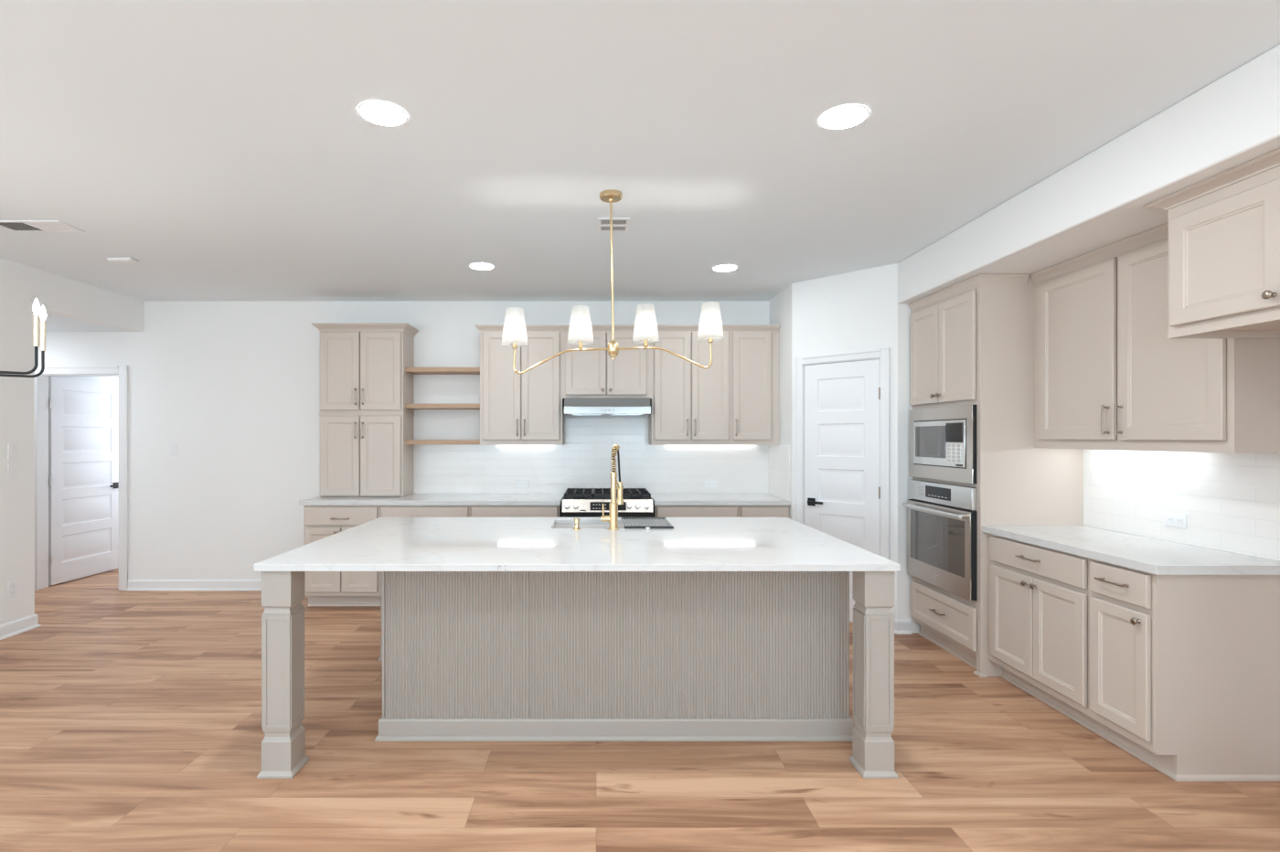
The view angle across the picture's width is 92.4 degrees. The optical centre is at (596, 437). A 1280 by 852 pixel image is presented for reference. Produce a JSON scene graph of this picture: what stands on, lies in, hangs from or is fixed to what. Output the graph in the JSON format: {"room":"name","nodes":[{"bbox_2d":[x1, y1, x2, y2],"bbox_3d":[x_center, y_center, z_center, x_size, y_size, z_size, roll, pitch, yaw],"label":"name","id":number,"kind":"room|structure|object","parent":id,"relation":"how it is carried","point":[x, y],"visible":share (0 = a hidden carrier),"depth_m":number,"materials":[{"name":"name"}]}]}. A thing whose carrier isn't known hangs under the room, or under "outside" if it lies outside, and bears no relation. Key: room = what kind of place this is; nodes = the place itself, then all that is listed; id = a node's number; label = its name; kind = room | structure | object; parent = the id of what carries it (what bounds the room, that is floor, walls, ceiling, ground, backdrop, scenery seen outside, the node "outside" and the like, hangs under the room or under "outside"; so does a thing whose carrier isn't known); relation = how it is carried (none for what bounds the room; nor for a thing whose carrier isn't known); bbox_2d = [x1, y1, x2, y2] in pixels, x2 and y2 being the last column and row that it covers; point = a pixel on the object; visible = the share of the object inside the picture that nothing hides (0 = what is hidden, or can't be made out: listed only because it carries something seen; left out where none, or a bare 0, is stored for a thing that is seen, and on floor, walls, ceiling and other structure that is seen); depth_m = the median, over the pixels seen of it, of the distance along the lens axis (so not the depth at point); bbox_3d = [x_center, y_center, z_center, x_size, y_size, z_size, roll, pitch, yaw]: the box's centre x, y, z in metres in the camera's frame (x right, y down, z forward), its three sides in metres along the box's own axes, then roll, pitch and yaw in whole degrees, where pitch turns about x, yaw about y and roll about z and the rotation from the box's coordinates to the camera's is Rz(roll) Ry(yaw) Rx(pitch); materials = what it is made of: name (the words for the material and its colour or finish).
{"room":"kitchen","nodes":[
{"label":"kitchen","id":0,"kind":"room"},
{"bbox_2d":[0,257,144,625],"bbox_3d":[-4.350,0.083,0.848,0.120,2.743,9.936,0,0,0],"label":"wall","id":1,"kind":"structure","parent":0,"point":[20,284],"depth_m":4.58,"materials":[{"name":"white paint"}]},
{"bbox_2d":[8,462,17,479],"bbox_3d":[-4.285,0.249,4.500,0.009,0.115,0.070,0,0,0],"label":"light switch","id":2,"kind":"object","parent":1,"relation":"attached to","point":[12,467],"visible":1,"depth_m":4.50,"materials":[{"name":"white plastic"}]},
{"bbox_2d":[8,580,17,597],"bbox_3d":[-4.285,1.119,4.500,0.009,0.115,0.070,0,0,0],"label":"wall outlet","id":3,"kind":"object","parent":1,"relation":"attached to","point":[13,585],"visible":1,"depth_m":4.50,"materials":[{"name":"white plastic"}]},
{"bbox_2d":[8,444,17,459],"bbox_3d":[-4.285,0.109,4.500,0.009,0.115,0.070,0,0,0],"label":"light switch","id":4,"kind":"object","parent":1,"relation":"attached to","point":[12,448],"visible":1,"depth_m":4.50,"materials":[{"name":"white plastic"}]},
{"bbox_2d":[0,614,41,639],"bbox_3d":[-4.337,1.404,0.353,0.146,0.100,8.706,0,0,0],"label":"baseboard","id":5,"kind":"structure","parent":1,"relation":"attached to","point":[9,629],"depth_m":4.54,"materials":[{"name":"white paint"}]},
{"bbox_2d":[38,310,129,331],"bbox_3d":[-5.405,-1.048,5.248,1.990,0.100,1.376,0,0,0],"label":"ceiling","id":6,"kind":"structure","parent":0,"point":[54,323],"depth_m":5.50,"materials":[{"name":"white paint"}]},
{"bbox_2d":[54,376,118,383],"bbox_3d":[-4.860,0.228,7.068,1.320,2.452,2.264,0,0,0],"label":"wall","id":7,"kind":"structure","parent":0,"point":[110,379],"depth_m":6.68,"materials":[{"name":"white paint"}]},
{"bbox_2d":[48,376,118,585],"bbox_3d":[-5.263,0.429,6.347,0.093,2.030,0.820,0,0,4],"label":"door","id":8,"kind":"structure","parent":7,"relation":"in","point":[83,415],"depth_m":6.29,"materials":[{"name":"white paint"}]},
{"bbox_2d":[35,301,769,590],"bbox_3d":[-2.377,0.083,5.876,8.045,2.743,0.120,0,0,0],"label":"wall","id":9,"kind":"structure","parent":0,"point":[235,385],"depth_m":5.82,"materials":[{"name":"white paint"}]},
{"bbox_2d":[34,365,127,590],"bbox_3d":[-4.918,0.387,5.865,0.960,2.134,0.141,0,0,0],"label":"trim","id":10,"kind":"structure","parent":9,"relation":"attached to","point":[41,382],"depth_m":5.80,"materials":[{"name":"white paint"}]},
{"bbox_2d":[126,579,261,590],"bbox_3d":[-3.462,1.404,5.803,1.954,0.100,0.026,0,0,0],"label":"baseboard","id":11,"kind":"structure","parent":9,"relation":"attached to","point":[132,584],"depth_m":5.80,"materials":[{"name":"white paint"}]},
{"bbox_2d":[405,367,479,374],"bbox_3d":[-1.387,-0.612,5.683,0.688,0.042,0.265,0,0,0],"label":"open shelf","id":12,"kind":"object","parent":9,"relation":"attached to","point":[412,370],"visible":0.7,"depth_m":5.55,"materials":[{"name":"brown wood"}]},
{"bbox_2d":[405,404,479,409],"bbox_3d":[-1.387,-0.281,5.683,0.688,0.042,0.265,0,0,0],"label":"open shelf","id":13,"kind":"object","parent":9,"relation":"attached to","point":[407,406],"visible":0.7,"depth_m":5.55,"materials":[{"name":"brown wood"}]},
{"bbox_2d":[405,439,479,444],"bbox_3d":[-1.387,0.048,5.683,0.688,0.042,0.265,0,0,0],"label":"open shelf","id":14,"kind":"object","parent":9,"relation":"attached to","point":[407,442],"visible":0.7,"depth_m":5.55,"materials":[{"name":"brown wood"}]},
{"bbox_2d":[474,324,564,445],"bbox_3d":[-0.693,-0.465,5.624,0.778,1.072,0.380,0,0,0],"label":"upper cabinet","id":15,"kind":"object","parent":9,"relation":"attached to","point":[526,409],"visible":0.98,"depth_m":5.48,"materials":[{"name":"beige paint"}]},
{"bbox_2d":[413,417,768,493],"bbox_3d":[-0.043,0.175,5.811,3.374,0.723,0.008,0,0,0],"label":"tile backsplash","id":16,"kind":"structure","parent":9,"relation":"attached to","point":[583,461],"depth_m":5.81,"materials":[{"name":"white tile"}]},
{"bbox_2d":[516,480,528,487],"bbox_3d":[-0.695,0.444,5.802,0.115,0.070,0.009,0,0,0],"label":"wall outlet","id":17,"kind":"object","parent":16,"relation":"attached to","point":[519,483],"visible":1,"depth_m":5.80,"materials":[{"name":"white plastic"}]},
{"bbox_2d":[704,480,716,487],"bbox_3d":[1.085,0.444,5.802,0.115,0.070,0.009,0,0,0],"label":"wall outlet","id":18,"kind":"object","parent":16,"relation":"attached to","point":[708,483],"visible":1,"depth_m":5.80,"materials":[{"name":"white plastic"}]},
{"bbox_2d":[562,324,651,399],"bbox_3d":[0.098,-0.673,5.627,0.802,0.655,0.374,0,0,0],"label":"upper cabinet","id":19,"kind":"object","parent":9,"relation":"attached to","point":[585,374],"visible":0.91,"depth_m":5.48,"materials":[{"name":"beige paint"}]},
{"bbox_2d":[563,397,650,415],"bbox_3d":[0.098,-0.272,5.564,0.762,0.145,0.492,0,0,0],"label":"range hood","id":20,"kind":"object","parent":19,"relation":"attached to","point":[572,406],"visible":1,"depth_m":5.39,"materials":[{"name":"silver metal"}]},
{"bbox_2d":[649,324,780,445],"bbox_3d":[1.071,-0.465,5.624,1.144,1.072,0.380,0,0,0],"label":"upper cabinet","id":21,"kind":"object","parent":9,"relation":"attached to","point":[734,400],"visible":0.97,"depth_m":5.48,"materials":[{"name":"beige paint"}]},
{"bbox_2d":[0,0,1279,301],"bbox_3d":[-0.662,-1.339,0.908,7.495,0.100,10.056,0,0,0],"label":"ceiling","id":22,"kind":"structure","parent":0,"point":[225,149],"depth_m":2.56,"materials":[{"name":"white paint"}]},
{"bbox_2d":[0,298,46,377],"bbox_3d":[-3.212,-0.790,2.622,1.266,0.996,0.210,0,0,-35],"label":"chandelier","id":23,"kind":"object","parent":22,"relation":"hanging from","point":[36,306],"visible":1,"depth_m":2.90,"materials":[{"name":"black metal"}]},
{"bbox_2d":[0,220,85,232],"bbox_3d":[-3.420,-1.284,3.740,0.440,0.008,0.190,0,0,0],"label":"ceiling vent","id":24,"kind":"object","parent":22,"relation":"in","point":[16,226],"visible":1,"depth_m":3.74,"materials":[{"name":"white plastic"}]},
{"bbox_2d":[106,256,138,263],"bbox_3d":[-3.420,-1.276,4.430,0.170,0.025,0.090,0,0,0],"label":"smoke detector","id":25,"kind":"object","parent":22,"relation":"attached to","point":[117,260],"visible":1,"depth_m":4.39,"materials":[{"name":"white plastic"}]},
{"bbox_2d":[357,100,407,126],"bbox_3d":[-0.849,-1.286,2.440,0.188,0.006,0.188,0,0,0],"label":"recessed light","id":26,"kind":"object","parent":22,"relation":"in","point":[379,112],"visible":1,"depth_m":2.43,"materials":[{"name":"white plastic"}]},
{"bbox_2d":[469,262,494,269],"bbox_3d":[-0.862,-1.286,4.618,0.188,0.006,0.188,0,0,0],"label":"recessed light","id":27,"kind":"object","parent":22,"relation":"in","point":[476,265],"visible":1,"depth_m":4.61,"materials":[{"name":"white plastic"}]},
{"bbox_2d":[501,189,724,373],"bbox_3d":[0.090,-0.810,3.250,1.180,0.958,0.141,0,0,-2],"label":"linear chandelier","id":28,"kind":"object","parent":22,"relation":"hanging from","point":[710,330],"visible":1,"depth_m":3.21,"materials":[{"name":"white fabric"}]},
{"bbox_2d":[512,342,517,349],"bbox_3d":[-0.429,-0.487,3.234,0.026,0.045,0.026,0,0,0],"label":"socket","id":29,"kind":"object","parent":28,"relation":"attached to","point":[515,346],"depth_m":3.23,"materials":[{"name":"gold metal"}]},
{"bbox_2d":[577,341,583,349],"bbox_3d":[-0.082,-0.489,3.245,0.026,0.045,0.026,0,0,0],"label":"socket","id":30,"kind":"object","parent":28,"relation":"attached to","point":[580,346],"depth_m":3.24,"materials":[{"name":"gold metal"}]},
{"bbox_2d":[643,339,648,347],"bbox_3d":[0.263,-0.500,3.255,0.026,0.045,0.026,0,0,0],"label":"socket","id":31,"kind":"object","parent":28,"relation":"attached to","point":[645,345],"depth_m":3.25,"materials":[{"name":"gold metal"}]},
{"bbox_2d":[707,337,713,343],"bbox_3d":[0.610,-0.522,3.266,0.026,0.045,0.026,0,0,0],"label":"socket","id":32,"kind":"object","parent":28,"relation":"attached to","point":[709,340],"depth_m":3.26,"materials":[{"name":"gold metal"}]},
{"bbox_2d":[597,217,629,232],"bbox_3d":[0.105,-1.284,3.715,0.190,0.009,0.230,0,0,0],"label":"ceiling vent","id":33,"kind":"object","parent":22,"relation":"in","point":[619,224],"visible":0.89,"depth_m":3.70,"materials":[{"name":"white plastic"}]},
{"bbox_2d":[712,264,737,271],"bbox_3d":[0.982,-1.286,4.668,0.188,0.006,0.188,0,0,0],"label":"recessed light","id":34,"kind":"object","parent":22,"relation":"in","point":[725,267],"visible":1,"depth_m":4.66,"materials":[{"name":"white plastic"}]},
{"bbox_2d":[819,104,869,129],"bbox_3d":[0.998,-1.286,2.467,0.188,0.006,0.188,0,0,0],"label":"recessed light","id":35,"kind":"object","parent":22,"relation":"in","point":[845,116],"visible":1,"depth_m":2.45,"materials":[{"name":"white plastic"}]},
{"bbox_2d":[0,568,1279,851],"bbox_3d":[-1.657,1.504,2.040,9.485,0.100,12.320,0,0,0],"label":"floor","id":36,"kind":"structure","parent":0,"point":[131,720],"depth_m":2.64,"materials":[{"name":"brown wood"}]},
{"bbox_2d":[304,505,380,606],"bbox_3d":[-2.158,1.016,5.476,0.644,0.876,0.676,0,0,0],"label":"base cabinet","id":37,"kind":"object","parent":36,"relation":"on","point":[322,588],"visible":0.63,"depth_m":5.18,"materials":[{"name":"beige paint"}]},
{"bbox_2d":[380,505,469,517],"bbox_3d":[-1.453,1.016,5.476,0.764,0.876,0.676,0,0,0],"label":"base cabinet","id":38,"kind":"object","parent":36,"relation":"on","point":[386,511],"visible":0.03,"depth_m":5.18,"materials":[{"name":"beige paint"}]},
{"bbox_2d":[469,502,562,517],"bbox_3d":[-0.689,1.016,5.476,0.762,0.876,0.676,0,0,0],"label":"base cabinet","id":39,"kind":"object","parent":36,"relation":"on","point":[475,511],"visible":0.02,"depth_m":5.18,"materials":[{"name":"beige paint"}]},
{"bbox_2d":[298,493,564,505],"bbox_3d":[-1.403,0.557,5.492,2.205,0.040,0.647,0,0,0],"label":"countertop","id":40,"kind":"structure","parent":39,"relation":"on","point":[413,499],"depth_m":5.18,"materials":[{"name":"white stone"}]},
{"bbox_2d":[311,322,418,496],"bbox_3d":[-2.106,-0.238,5.624,0.850,1.548,0.380,0,0,0],"label":"cabinet","id":41,"kind":"object","parent":40,"relation":"on","point":[366,388],"visible":1,"depth_m":5.48,"materials":[{"name":"beige paint"}]},
{"bbox_2d":[253,517,900,778],"bbox_3d":[-0.081,0.996,3.350,2.736,0.916,1.528,0,0,0],"label":"kitchen island","id":42,"kind":"object","parent":36,"relation":"on","point":[494,629],"visible":0.99,"depth_m":2.95,"materials":[{"name":"white stone"}]},
{"bbox_2d":[573,518,580,530],"bbox_3d":[-0.112,0.505,3.591,0.046,0.064,0.098,0,0,0],"label":"soap dispenser","id":43,"kind":"object","parent":42,"relation":"on","point":[576,520],"visible":1,"depth_m":3.55,"materials":[{"name":"gold metal"}]},
{"bbox_2d":[553,523,665,528],"bbox_3d":[0.099,0.679,3.803,0.775,0.220,0.443,0,0,0],"label":"undermount sink","id":44,"kind":"object","parent":42,"relation":"in","point":[557,526],"visible":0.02,"depth_m":4.00,"materials":[{"name":"grey metal"}]},
{"bbox_2d":[601,444,623,530],"bbox_3d":[0.098,0.289,3.666,0.104,0.495,0.268,0,0,10],"label":"kitchen faucet","id":45,"kind":"object","parent":42,"relation":"on","point":[613,518],"visible":1,"depth_m":3.55,"materials":[{"name":"gold metal"}]},
{"bbox_2d":[621,517,673,528],"bbox_3d":[0.310,0.531,3.803,0.290,0.012,0.419,0,0,0],"label":"drying rack","id":46,"kind":"object","parent":42,"relation":"on","point":[655,526],"visible":0.98,"depth_m":3.74,"materials":[{"name":"silver metal"}]},
{"bbox_2d":[561,488,653,517],"bbox_3d":[0.096,0.967,5.422,0.766,0.975,0.767,0,0,0],"label":"gas range","id":47,"kind":"object","parent":36,"relation":"on","point":[576,502],"visible":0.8,"depth_m":5.12,"materials":[{"name":"silver metal"}]},
{"bbox_2d":[562,516,652,517],"bbox_3d":[0.096,0.954,5.120,0.760,0.570,0.040,0,0,0],"label":"oven","id":48,"kind":"object","parent":47,"relation":"in","point":[562,517],"depth_m":5.12,"materials":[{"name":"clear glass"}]},
{"bbox_2d":[563,494,651,499],"bbox_3d":[0.096,0.539,5.468,0.760,0.020,0.675,0,0,0],"label":"cooktop","id":49,"kind":"object","parent":47,"relation":"in","point":[565,497],"depth_m":5.25,"materials":[{"name":"grey metal"}]},
{"bbox_2d":[652,504,738,517],"bbox_3d":[0.857,1.016,5.476,0.714,0.876,0.676,0,0,0],"label":"base cabinet","id":50,"kind":"object","parent":36,"relation":"on","point":[659,511],"visible":0.02,"depth_m":5.18,"materials":[{"name":"beige paint"}]},
{"bbox_2d":[650,493,790,505],"bbox_3d":[1.068,0.557,5.492,1.152,0.040,0.647,0,0,0],"label":"countertop","id":51,"kind":"structure","parent":50,"relation":"on","point":[658,499],"depth_m":5.26,"materials":[{"name":"white stone"}]},
{"bbox_2d":[738,505,789,518],"bbox_3d":[1.429,1.016,5.476,0.429,0.876,0.676,0,0,0],"label":"base cabinet","id":52,"kind":"object","parent":36,"relation":"on","point":[744,511],"visible":0.06,"depth_m":5.18,"materials":[{"name":"beige paint"}]},
{"bbox_2d":[908,273,1083,677],"bbox_3d":[2.616,0.235,4.107,0.694,2.438,0.830,0,0,0],"label":"tall cabinet","id":53,"kind":"object","parent":36,"relation":"on","point":[972,338],"visible":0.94,"depth_m":3.72,"materials":[{"name":"beige paint"}]},
{"bbox_2d":[902,480,977,600],"bbox_3d":[2.561,0.659,4.131,0.647,0.692,0.759,0,0,0],"label":"wall oven","id":54,"kind":"object","parent":53,"relation":"in","point":[942,518],"visible":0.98,"depth_m":4.04,"materials":[{"name":"silver metal"}]},
{"bbox_2d":[909,405,976,484],"bbox_3d":[2.556,0.045,4.131,0.518,0.487,0.755,0,0,0],"label":"microwave","id":55,"kind":"object","parent":53,"relation":"in","point":[943,441],"visible":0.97,"depth_m":4.04,"materials":[{"name":"silver metal"}]},
{"bbox_2d":[988,533,1109,739],"bbox_3d":[2.640,1.016,3.333,0.646,0.876,0.774,0,0,0],"label":"base cabinet","id":56,"kind":"object","parent":36,"relation":"on","point":[1039,597],"visible":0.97,"depth_m":3.25,"materials":[{"name":"beige paint"}]},
{"bbox_2d":[982,525,1279,575],"bbox_3d":[2.655,0.557,3.140,0.619,0.040,1.157,0,0,0],"label":"countertop","id":57,"kind":"structure","parent":56,"relation":"on","point":[1150,555],"depth_m":2.92,"materials":[{"name":"white stone"}]},
{"bbox_2d":[1089,558,1279,781],"bbox_3d":[2.640,1.016,2.765,0.646,0.876,0.360,0,0,0],"label":"base cabinet","id":58,"kind":"object","parent":36,"relation":"on","point":[1185,669],"visible":0.97,"depth_m":2.60,"materials":[{"name":"beige paint"}]},
{"bbox_2d":[769,284,791,519],"bbox_3d":[1.695,0.083,5.538,0.100,2.743,0.796,0,0,0],"label":"wall","id":59,"kind":"structure","parent":0,"point":[781,304],"depth_m":5.34,"materials":[{"name":"white paint"}]},
{"bbox_2d":[768,445,789,500],"bbox_3d":[1.640,0.304,5.503,0.008,0.465,0.606,0,0,0],"label":"tile backsplash","id":60,"kind":"structure","parent":59,"relation":"attached to","point":[779,455],"depth_m":5.47,"materials":[{"name":"white tile"}]},
{"bbox_2d":[791,263,897,619],"bbox_3d":[1.976,0.083,4.875,0.100,2.743,0.842,0,0,-45],"label":"wall","id":61,"kind":"structure","parent":0,"point":[858,310],"depth_m":4.79,"materials":[{"name":"white paint"}]},
{"bbox_2d":[794,347,889,559],"bbox_3d":[1.961,0.393,4.875,0.121,2.123,0.760,0,0,-45],"label":"trim","id":62,"kind":"structure","parent":61,"relation":"attached to","point":[883,354],"depth_m":4.79,"materials":[{"name":"white paint"}]},
{"bbox_2d":[804,359,880,622],"bbox_3d":[1.929,0.428,4.835,0.093,2.035,0.612,0,0,-45],"label":"door","id":63,"kind":"structure","parent":61,"relation":"in","point":[842,488],"depth_m":4.83,"materials":[{"name":"white paint"}]},
{"bbox_2d":[894,618,911,634],"bbox_3d":[2.252,1.404,4.534,0.154,0.100,0.054,0,0,16],"label":"baseboard","id":64,"kind":"structure","parent":61,"relation":"attached to","point":[901,626],"depth_m":4.53,"materials":[{"name":"white paint"}]},
{"bbox_2d":[897,303,920,633],"bbox_3d":[2.660,0.083,4.590,0.850,2.743,0.100,0,0,0],"label":"wall","id":65,"kind":"structure","parent":61,"relation":"attached to","point":[904,311],"depth_m":4.54,"materials":[{"name":"white paint"}]},
{"bbox_2d":[916,480,976,511],"bbox_3d":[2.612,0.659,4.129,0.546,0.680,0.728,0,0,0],"label":"control panel","id":66,"kind":"object","parent":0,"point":[975,488],"depth_m":3.85,"materials":[{"name":"silver metal"}]},
{"bbox_2d":[897,43,1279,303],"bbox_3d":[2.660,-1.137,0.270,0.850,0.303,8.540,0,0,0],"label":"wall header","id":67,"kind":"structure","parent":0,"point":[1096,201],"depth_m":2.70,"materials":[{"name":"white paint"}]},
{"bbox_2d":[1142,148,1279,338],"bbox_3d":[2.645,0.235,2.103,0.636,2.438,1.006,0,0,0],"label":"upper cabinet","id":68,"kind":"object","parent":67,"relation":"attached to","point":[1223,229],"visible":1,"depth_m":2.32,"materials":[{"name":"beige paint"}]},
{"bbox_3d":[3.025,0.234,0.210,0.120,2.440,8.660,0,0,0],"label":"wall","id":69,"kind":"structure","parent":0,"visible":0},
{"bbox_2d":[1029,223,1279,453],"bbox_3d":[2.780,-0.459,3.136,0.366,1.051,1.166,0,0,0],"label":"upper cabinet","id":70,"kind":"object","parent":69,"relation":"attached to","point":[1108,374],"visible":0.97,"depth_m":3.00,"materials":[{"name":"beige paint"}]},
{"bbox_2d":[1083,448,1279,561],"bbox_3d":[2.960,0.302,3.149,0.008,0.469,1.138,0,0,0],"label":"tile backsplash","id":71,"kind":"structure","parent":69,"relation":"attached to","point":[1230,502],"depth_m":3.04,"materials":[{"name":"white tile"}]},
{"bbox_2d":[1164,512,1186,528],"bbox_3d":[2.951,0.424,3.120,0.009,0.070,0.115,0,0,0],"label":"wall outlet","id":72,"kind":"object","parent":71,"relation":"attached to","point":[1171,519],"visible":1,"depth_m":3.12,"materials":[{"name":"white plastic"}]},
{"bbox_2d":[1167,516,1173,522],"bbox_3d":[2.949,0.424,3.144,0.002,0.032,0.032,0,0,0],"label":"receptacle","id":73,"kind":"object","parent":72,"relation":"attached to","point":[1170,519],"depth_m":3.14,"materials":[{"name":"grey plastic"}]},
{"bbox_2d":[1176,517,1183,524],"bbox_3d":[2.949,0.424,3.096,0.002,0.032,0.032,0,0,0],"label":"receptacle","id":74,"kind":"object","parent":72,"relation":"attached to","point":[1179,520],"depth_m":3.09,"materials":[{"name":"grey plastic"}]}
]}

